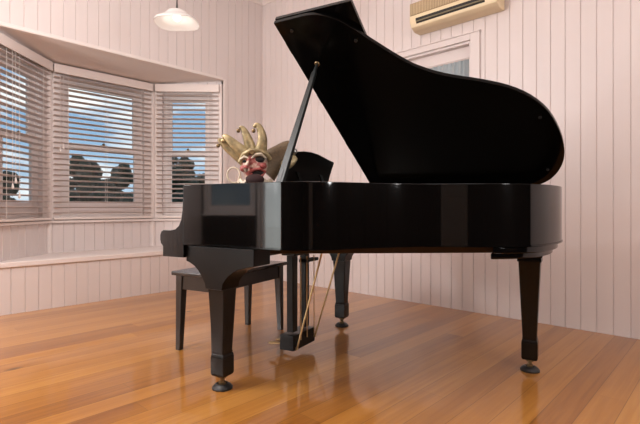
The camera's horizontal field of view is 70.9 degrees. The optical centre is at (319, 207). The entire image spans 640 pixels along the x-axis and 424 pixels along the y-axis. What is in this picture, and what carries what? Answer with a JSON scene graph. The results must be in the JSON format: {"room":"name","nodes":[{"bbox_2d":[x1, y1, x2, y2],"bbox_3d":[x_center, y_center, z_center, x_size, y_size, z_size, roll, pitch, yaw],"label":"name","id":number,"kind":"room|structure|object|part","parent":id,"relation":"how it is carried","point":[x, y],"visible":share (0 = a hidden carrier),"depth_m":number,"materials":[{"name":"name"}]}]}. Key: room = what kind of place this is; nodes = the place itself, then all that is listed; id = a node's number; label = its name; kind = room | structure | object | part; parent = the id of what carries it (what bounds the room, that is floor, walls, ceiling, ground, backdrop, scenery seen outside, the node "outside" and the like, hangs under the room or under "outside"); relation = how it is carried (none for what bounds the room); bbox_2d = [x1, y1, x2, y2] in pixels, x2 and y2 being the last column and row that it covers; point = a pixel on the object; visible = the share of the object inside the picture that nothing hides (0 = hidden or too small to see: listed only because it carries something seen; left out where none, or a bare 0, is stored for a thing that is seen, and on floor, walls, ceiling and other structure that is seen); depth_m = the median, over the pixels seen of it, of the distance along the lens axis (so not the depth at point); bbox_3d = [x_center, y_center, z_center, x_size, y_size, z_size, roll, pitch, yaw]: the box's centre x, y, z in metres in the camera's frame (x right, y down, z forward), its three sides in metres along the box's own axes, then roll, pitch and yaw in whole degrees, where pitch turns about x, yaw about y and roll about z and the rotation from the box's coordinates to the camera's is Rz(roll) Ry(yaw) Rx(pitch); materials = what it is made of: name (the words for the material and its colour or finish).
{"room":"music room","nodes":[
{"label":"music room","id":0,"kind":"room"},
{"bbox_2d":[0,223,47,261],"bbox_3d":[-2.754,0.318,4.132,0.050,0.365,0.813,0,0,-1],"label":"wall","id":1,"kind":"structure","parent":0,"point":[16,241],"depth_m":4.14,"materials":[{"name":"wood"}]},
{"bbox_2d":[0,45,51,225],"bbox_3d":[-2.772,-0.651,4.132,0.155,1.617,0.853,0,0,-1],"label":"window","id":2,"kind":"structure","parent":1,"relation":"in","point":[16,204],"depth_m":4.35,"materials":[{"name":"beige paint"}]},
{"bbox_3d":[-2.819,-0.990,4.131,0.030,0.730,0.603,0,0,-1],"label":"sash","id":3,"kind":"part","parent":2,"relation":"part of","materials":[{"name":"beige paint"}]},
{"bbox_3d":[-2.789,-0.292,4.132,0.030,0.755,0.603,0,0,-1],"label":"sash","id":4,"kind":"part","parent":2,"relation":"part of","materials":[{"name":"beige paint"}]},
{"bbox_3d":[-2.762,0.144,4.132,0.135,0.026,0.853,0,0,-1],"label":"sill","id":5,"kind":"part","parent":2,"relation":"part of","materials":[{"name":"beige paint"}]},
{"bbox_2d":[0,33,52,221],"bbox_3d":[-2.690,-0.664,4.096,0.072,1.575,0.798,0,0,-1],"label":"blind","id":6,"kind":"object","parent":2,"relation":"attached to","point":[5,41],"visible":1,"depth_m":4.06,"materials":[{"name":"beige plastic"}]},
{"bbox_3d":[-2.663,-0.781,3.897,0.005,1.162,0.003,0,0,-1],"label":"pull cord","id":7,"kind":"part","parent":6,"relation":"part of","materials":[{"name":"white fabric"}]},
{"bbox_3d":[-2.664,-0.806,3.937,0.005,1.112,0.003,0,0,-1],"label":"pull cord","id":8,"kind":"part","parent":6,"relation":"part of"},
{"bbox_3d":[-2.665,-0.741,3.987,0.005,1.242,0.003,0,0,-1],"label":"pull cord","id":9,"kind":"part","parent":6,"relation":"part of","materials":[{"name":"white fabric"}]},
{"bbox_3d":[-2.700,0.112,4.096,0.046,0.022,0.790,0,0,-1],"label":"rail","id":10,"kind":"part","parent":6,"relation":"part of","materials":[{"name":"beige wood"}]},
{"bbox_2d":[52,221,149,252],"bbox_3d":[-2.379,0.318,4.958,0.050,0.365,1.100,0,0,43],"label":"wall","id":11,"kind":"structure","parent":0,"point":[82,236],"depth_m":4.90,"materials":[{"name":"wood"}]},
{"bbox_2d":[48,69,51,252],"bbox_3d":[-2.745,-0.505,4.548,0.068,1.930,0.068,0,0,43],"label":"trim","id":12,"kind":"structure","parent":11,"relation":"attached to","point":[49,71],"depth_m":4.53,"materials":[{"name":"beige paint"}]},
{"bbox_2d":[52,69,152,222],"bbox_3d":[-2.392,-0.651,4.970,0.155,1.617,1.140,0,0,43],"label":"window","id":13,"kind":"structure","parent":11,"relation":"in","point":[53,72],"depth_m":4.91,"materials":[{"name":"beige paint"}]},
{"bbox_3d":[-2.426,-0.990,5.003,0.030,0.730,0.890,0,0,43],"label":"sash","id":14,"kind":"part","parent":13,"relation":"part of","materials":[{"name":"beige paint"}]},
{"bbox_3d":[-2.404,-0.292,4.982,0.030,0.755,0.890,0,0,43],"label":"sash","id":15,"kind":"part","parent":13,"relation":"part of","materials":[{"name":"beige paint"}]},
{"bbox_3d":[-2.384,0.144,4.964,0.135,0.026,1.140,0,0,43],"label":"sill","id":16,"kind":"part","parent":13,"relation":"part of","materials":[{"name":"beige paint"}]},
{"bbox_2d":[53,63,152,219],"bbox_3d":[-2.333,-0.664,4.915,0.071,1.575,1.040,0,0,43],"label":"blind","id":17,"kind":"object","parent":13,"relation":"attached to","point":[58,68],"visible":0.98,"depth_m":4.88,"materials":[{"name":"beige"}]},
{"bbox_3d":[-2.612,-0.996,4.581,0.005,0.732,0.003,0,0,43],"label":"pull cord","id":18,"kind":"part","parent":17,"relation":"part of","materials":[{"name":"white fabric"}]},
{"bbox_3d":[-2.339,0.112,4.922,0.046,0.022,1.032,0,0,43],"label":"rail","id":19,"kind":"part","parent":17,"relation":"part of","materials":[{"name":"beige"}]},
{"bbox_3d":[-2.339,-0.649,4.922,0.053,1.505,0.773,0,0,43],"label":"ladder cord","id":20,"kind":"part","parent":17,"relation":"part of","materials":[{"name":"white fabric"}]},
{"bbox_2d":[150,84,154,245],"bbox_3d":[-1.994,-0.505,5.351,0.068,1.930,0.068,0,0,43],"label":"trim","id":21,"kind":"structure","parent":11,"relation":"attached to","point":[152,116],"depth_m":5.32,"materials":[{"name":"beige paint"}]},
{"bbox_2d":[0,0,262,315],"bbox_3d":[-1.742,-0.885,4.769,0.060,3.570,2.872,0,0,43],"label":"wall","id":22,"kind":"structure","parent":0,"point":[127,26],"depth_m":4.62,"materials":[{"name":"wood"}]},
{"bbox_2d":[0,246,162,267],"bbox_3d":[-1.953,0.482,4.927,0.616,0.045,2.915,0,0,43],"label":"trim","id":23,"kind":"structure","parent":22,"relation":"on","point":[92,255],"depth_m":4.32,"materials":[{"name":"beige paint"}]},
{"bbox_2d":[0,23,224,80],"bbox_3d":[-1.926,-1.522,4.525,0.024,0.024,2.305,0,0,43],"label":"trim","id":24,"kind":"structure","parent":22,"relation":"attached to","point":[1,24],"depth_m":4.35,"materials":[{"name":"beige paint"}]},
{"bbox_2d":[218,84,221,183],"bbox_3d":[-1.188,-0.505,5.386,0.068,1.930,0.068,0,0,43],"label":"trim","id":25,"kind":"structure","parent":22,"relation":"attached to","point":[220,85],"depth_m":5.35,"materials":[{"name":"beige paint"}]},
{"bbox_2d":[222,79,226,183],"bbox_3d":[-1.153,-0.536,5.383,0.062,1.992,0.045,0,0,43],"label":"trim","id":26,"kind":"structure","parent":22,"relation":"attached to","point":[224,83],"depth_m":5.36,"materials":[{"name":"beige paint"}]},
{"bbox_2d":[249,0,261,5],"bbox_3d":[-3.122,-2.632,3.211,0.050,0.075,7.032,0,0,43],"label":"trim","id":27,"kind":"structure","parent":22,"relation":"attached to","point":[259,2],"depth_m":5.72,"materials":[{"name":"beige paint"}]},
{"bbox_2d":[155,221,179,245],"bbox_3d":[-1.583,0.318,5.386,0.806,0.365,0.050,0,0,-2],"label":"wall","id":28,"kind":"structure","parent":0,"point":[160,226],"depth_m":5.35,"materials":[{"name":"wood"}]},
{"bbox_2d":[153,92,217,220],"bbox_3d":[-1.584,-0.651,5.403,0.846,1.617,0.155,0,0,-2],"label":"window","id":29,"kind":"structure","parent":28,"relation":"in","point":[158,93],"depth_m":5.39,"materials":[{"name":"beige paint"}]},
{"bbox_3d":[-1.584,0.144,5.393,0.846,0.026,0.135,0,0,-2],"label":"sill","id":30,"kind":"part","parent":29,"relation":"part of","materials":[{"name":"beige paint"}]},
{"bbox_2d":[155,84,218,217],"bbox_3d":[-1.568,-0.664,5.323,0.741,1.575,0.072,0,0,-2],"label":"blind","id":31,"kind":"object","parent":29,"relation":"attached to","point":[167,88],"visible":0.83,"depth_m":5.33,"materials":[{"name":"beige"}]},
{"bbox_3d":[-1.569,-0.649,5.332,0.492,1.505,0.053,0,0,-2],"label":"ladder cord","id":32,"kind":"part","parent":31,"relation":"part of","materials":[{"name":"white fabric"}]},
{"bbox_3d":[-1.569,0.112,5.332,0.733,0.022,0.046,0,0,-2],"label":"rail","id":33,"kind":"part","parent":31,"relation":"part of","materials":[{"name":"beige wood"}]},
{"bbox_3d":[-1.585,-0.292,5.421,0.596,0.755,0.030,0,0,-2],"label":"sash","id":34,"kind":"part","parent":29,"relation":"part of","materials":[{"name":"beige paint"}]},
{"bbox_3d":[-1.586,-0.990,5.450,0.596,0.730,0.030,0,0,-2],"label":"sash","id":35,"kind":"part","parent":29,"relation":"part of","materials":[{"name":"beige paint"}]},
{"bbox_2d":[177,82,220,84],"bbox_3d":[-1.583,-1.560,5.386,0.806,0.200,0.050,0,0,-2],"label":"wall","id":36,"kind":"structure","parent":0,"point":[208,83],"depth_m":5.37,"materials":[{"name":"wood"}]},
{"bbox_2d":[0,279,639,423],"bbox_3d":[-0.601,0.940,0.857,7.068,0.080,7.152,0,0,43],"label":"floor","id":37,"kind":"structure","parent":0,"point":[113,361],"depth_m":2.50,"materials":[{"name":"brown wood"}]},
{"bbox_2d":[212,381,232,391],"bbox_3d":[-0.487,0.887,2.242,0.102,0.026,0.102,0,0,29],"label":"cup","id":38,"kind":"object","parent":37,"relation":"on","point":[220,386],"depth_m":2.21,"materials":[{"name":"black rubber"}]},
{"bbox_2d":[171,261,286,353],"bbox_3d":[-0.592,0.650,3.084,0.370,0.500,0.770,0,0,29],"label":"piano bench","id":39,"kind":"object","parent":37,"relation":"on","point":[190,278],"visible":0.62,"depth_m":2.95,"materials":[{"name":"black wood"}]},
{"bbox_3d":[-0.878,0.662,2.857,0.053,0.476,0.054,0,0,29],"label":"leg","id":40,"kind":"part","parent":39,"relation":"part of","materials":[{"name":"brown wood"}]},
{"bbox_3d":[-0.592,0.413,3.084,0.370,0.026,0.770,0,0,29],"label":"seat","id":41,"kind":"part","parent":39,"relation":"part of","materials":[{"name":"black leather"}]},
{"bbox_3d":[-0.550,0.662,3.448,0.053,0.476,0.054,0,0,29],"label":"leg","id":42,"kind":"part","parent":39,"relation":"part of","materials":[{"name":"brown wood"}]},
{"bbox_3d":[-0.305,0.662,3.311,0.053,0.476,0.054,0,0,29],"label":"leg","id":43,"kind":"part","parent":39,"relation":"part of","materials":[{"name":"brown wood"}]},
{"bbox_2d":[335,322,347,327],"bbox_3d":[0.166,0.887,3.419,0.102,0.026,0.102,0,0,29],"label":"cup","id":44,"kind":"object","parent":37,"relation":"on","point":[339,324],"depth_m":3.39,"materials":[{"name":"black plastic"}]},
{"bbox_2d":[160,0,564,391],"bbox_3d":[0.343,-0.028,2.560,1.835,1.856,1.540,0,0,29],"label":"grand piano","id":45,"kind":"object","parent":37,"relation":"on","point":[451,163],"visible":1,"depth_m":2.26,"materials":[{"name":"black wood"}]},
{"bbox_3d":[-0.487,0.545,2.242,0.105,0.410,0.105,0,0,29],"label":"leg","id":46,"kind":"part","parent":45,"relation":"part of","materials":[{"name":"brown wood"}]},
{"bbox_2d":[216,122,297,182],"bbox_3d":[-0.331,-0.250,2.409,0.419,0.400,0.178,0,0,-28],"label":"mask","id":47,"kind":"object","parent":45,"relation":"on","point":[256,160],"visible":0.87,"depth_m":2.37,"materials":[{"name":"paint"}]},
{"bbox_3d":[-0.168,0.515,2.723,0.044,0.470,0.059,0,0,29],"label":"lyre post","id":48,"kind":"part","parent":45,"relation":"part of","materials":[{"name":"black wood"}]},
{"bbox_3d":[-0.116,0.550,2.717,0.008,0.500,0.006,0,0,29],"label":"pedal rod","id":49,"kind":"part","parent":45,"relation":"part of","materials":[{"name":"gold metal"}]},
{"bbox_3d":[-0.098,0.515,2.850,0.044,0.470,0.048,0,0,29],"label":"lyre post","id":50,"kind":"part","parent":45,"relation":"part of","materials":[{"name":"black wood"}]},
{"bbox_3d":[-0.081,0.550,2.780,0.008,0.500,0.006,0,0,29],"label":"pedal rod","id":51,"kind":"part","parent":45,"relation":"part of","materials":[{"name":"gold metal"}]},
{"bbox_3d":[-0.064,0.547,2.675,0.155,0.606,0.085,0,0,29],"label":"brace rod","id":52,"kind":"part","parent":45,"relation":"part of","materials":[{"name":"gold metal"}]},
{"bbox_3d":[-0.038,0.550,2.857,0.008,0.500,0.006,0,0,29],"label":"pedal rod","id":53,"kind":"part","parent":45,"relation":"part of","materials":[{"name":"gold metal"}]},
{"bbox_3d":[0.046,0.534,2.854,0.173,0.582,0.075,0,0,29],"label":"brace rod","id":54,"kind":"part","parent":45,"relation":"part of","materials":[{"name":"gold metal"}]},
{"bbox_3d":[0.166,0.545,3.419,0.107,0.410,0.107,0,0,29],"label":"leg","id":55,"kind":"part","parent":45,"relation":"part of","materials":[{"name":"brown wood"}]},
{"bbox_3d":[0.408,0.183,2.516,1.663,0.008,1.524,0,0,29],"label":"rim moulding","id":56,"kind":"part","parent":45,"relation":"part of","materials":[{"name":"black paint"}]},
{"bbox_3d":[0.644,-0.532,2.514,1.265,0.806,1.330,0,0,29],"label":"lid","id":57,"kind":"part","parent":45,"relation":"part of","materials":[{"name":"black paint"}]},
{"bbox_3d":[1.159,0.497,2.484,0.114,0.505,0.114,0,0,29],"label":"leg","id":58,"kind":"part","parent":45,"relation":"part of","materials":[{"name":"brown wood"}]},
{"bbox_2d":[520,364,539,373],"bbox_3d":[1.159,0.887,2.484,0.102,0.026,0.102,0,0,29],"label":"cup","id":59,"kind":"object","parent":37,"relation":"on","point":[527,368],"depth_m":2.46,"materials":[{"name":"black plastic"}]},
{"bbox_2d":[263,0,639,338],"bbox_3d":[1.819,-0.885,3.448,6.948,3.570,0.060,0,0,43],"label":"wall","id":60,"kind":"structure","parent":0,"point":[580,59],"depth_m":3.43,"materials":[{"name":"wood"}]},
{"bbox_2d":[262,0,274,5],"bbox_3d":[1.782,-2.632,3.408,6.948,0.075,0.050,0,0,43],"label":"trim","id":61,"kind":"structure","parent":60,"relation":"attached to","point":[264,2],"depth_m":5.72,"materials":[{"name":"beige paint"}]},
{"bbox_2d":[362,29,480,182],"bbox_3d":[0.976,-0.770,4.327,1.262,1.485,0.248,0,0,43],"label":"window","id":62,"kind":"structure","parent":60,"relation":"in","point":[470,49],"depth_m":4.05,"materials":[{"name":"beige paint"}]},
{"bbox_2d":[429,58,468,76],"bbox_3d":[0.960,-0.699,4.309,1.040,1.257,0.022,0,0,43],"label":"curtain","id":63,"kind":"object","parent":62,"relation":"hanging from","point":[460,67],"visible":0.02,"depth_m":4.06,"materials":[{"name":"grey fabric"}]},
{"bbox_3d":[0.960,-1.319,4.309,1.040,0.016,0.015,0,0,43],"label":"rod","id":64,"kind":"part","parent":63,"relation":"part of","materials":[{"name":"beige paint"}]},
{"bbox_2d":[410,0,504,34],"bbox_3d":[1.162,-1.732,3.889,0.790,0.245,0.193,0,0,43],"label":"air conditioner","id":65,"kind":"object","parent":60,"relation":"attached to","point":[426,16],"visible":1,"depth_m":3.88,"materials":[{"name":"beige plastic"}]},
{"bbox_2d":[410,0,458,16],"bbox_3d":[1.067,-1.790,3.853,0.681,0.110,0.010,0,0,43],"label":"grille","id":66,"kind":"object","parent":65,"relation":"attached to","point":[423,7],"depth_m":3.96,"materials":[{"name":"beige plastic"}]},
{"bbox_2d":[416,0,484,23],"bbox_3d":[1.099,-1.681,3.843,0.630,0.045,0.027,0,0,43],"label":"outlet","id":67,"kind":"object","parent":65,"relation":"attached to","point":[462,6],"depth_m":3.84,"materials":[{"name":"black"}]},
{"bbox_3d":[-0.601,-2.700,0.857,7.068,0.060,7.152,0,0,43],"label":"ceiling","id":68,"kind":"structure","parent":0,"visible":0},
{"bbox_2d":[154,0,199,30],"bbox_3d":[-1.145,-2.066,3.600,0.352,1.200,0.352,0,0,43],"label":"pendant lamp","id":69,"kind":"object","parent":68,"relation":"hanging from","point":[173,19],"visible":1,"depth_m":3.65,"materials":[{"name":"white glass"}]},
{"bbox_3d":[-1.145,-1.522,3.600,0.064,0.068,0.064,0,0,43],"label":"light bulb","id":70,"kind":"part","parent":69,"relation":"part of","materials":[{"name":"white glass"}]},
{"bbox_3d":[-2.379,-1.560,4.958,0.050,0.200,1.100,0,0,43],"label":"wall","id":71,"kind":"structure","parent":0,"visible":0},
{"bbox_2d":[0,21,222,83],"bbox_3d":[-2.145,-1.506,4.730,0.604,0.088,2.265,0,0,43],"label":"trim","id":72,"kind":"structure","parent":71,"relation":"attached to","point":[56,51],"depth_m":4.58,"materials":[{"name":"beige paint"}]},
{"label":"outside","id":73,"kind":"structure","parent":0,"visible":0},
{"bbox_3d":[-8.756,4.000,49.227,200.000,0.200,220.000,0,0,43],"label":"ground","id":74,"kind":"structure","parent":73,"visible":0},
{"bbox_2d":[3,170,20,199],"bbox_3d":[-9.925,1.369,13.972,1.078,5.064,0.955,0,0,-34],"label":"tree","id":75,"kind":"object","parent":74,"relation":"on","point":[9,191],"visible":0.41,"depth_m":13.88,"materials":[{"name":"green plant"}]},
{"bbox_2d":[69,188,80,200],"bbox_3d":[-18.426,1.228,32.994,1.999,5.351,2.446,0,0,2],"label":"shrub","id":76,"kind":"object","parent":74,"relation":"on","point":[70,189],"visible":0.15,"depth_m":32.38,"materials":[{"name":"green plant"}]},
{"bbox_2d":[69,155,106,200],"bbox_3d":[-23.277,-0.665,45.053,3.736,9.143,3.962,0,0,22],"label":"tree","id":77,"kind":"object","parent":74,"relation":"on","point":[72,157],"visible":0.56,"depth_m":43.73,"materials":[{"name":"green plant"}]},
{"bbox_2d":[87,189,115,201],"bbox_3d":[-17.346,1.204,35.901,2.554,5.402,2.268,0,0,-27],"label":"shrub","id":78,"kind":"object","parent":74,"relation":"on","point":[90,194],"visible":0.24,"depth_m":35.10,"materials":[{"name":"green plant"}]},
{"bbox_2d":[103,164,132,201],"bbox_3d":[-23.573,-0.686,52.986,3.879,9.184,3.612,0,0,43],"label":"tree","id":79,"kind":"object","parent":74,"relation":"on","point":[119,165],"visible":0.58,"depth_m":52.06,"materials":[{"name":"green plant"}]},
{"bbox_2d":[119,194,132,201],"bbox_3d":[-12.975,1.155,32.018,2.140,5.495,2.023,0,0,1],"label":"shrub","id":80,"kind":"object","parent":74,"relation":"on","point":[127,195],"visible":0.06,"depth_m":31.30,"materials":[{"name":"green plant"}]},
{"bbox_2d":[172,190,182,201],"bbox_3d":[-7.751,1.333,25.916,1.632,5.138,1.746,0,0,11],"label":"shrub","id":81,"kind":"object","parent":74,"relation":"on","point":[173,195],"visible":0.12,"depth_m":25.45,"materials":[{"name":"green plant"}]},
{"bbox_2d":[172,157,197,192],"bbox_3d":[-11.025,-0.153,36.133,2.645,8.113,2.363,0,0,2],"label":"tree","id":82,"kind":"object","parent":74,"relation":"on","point":[173,158],"visible":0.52,"depth_m":35.30,"materials":[{"name":"green plant"}]},
{"bbox_2d":[196,173,204,183],"bbox_3d":[-13.267,-0.037,49.791,2.897,7.883,3.028,0,0,24],"label":"tree","id":83,"kind":"object","parent":74,"relation":"on","point":[197,177],"visible":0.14,"depth_m":48.80,"materials":[{"name":"green plant"}]}
]}

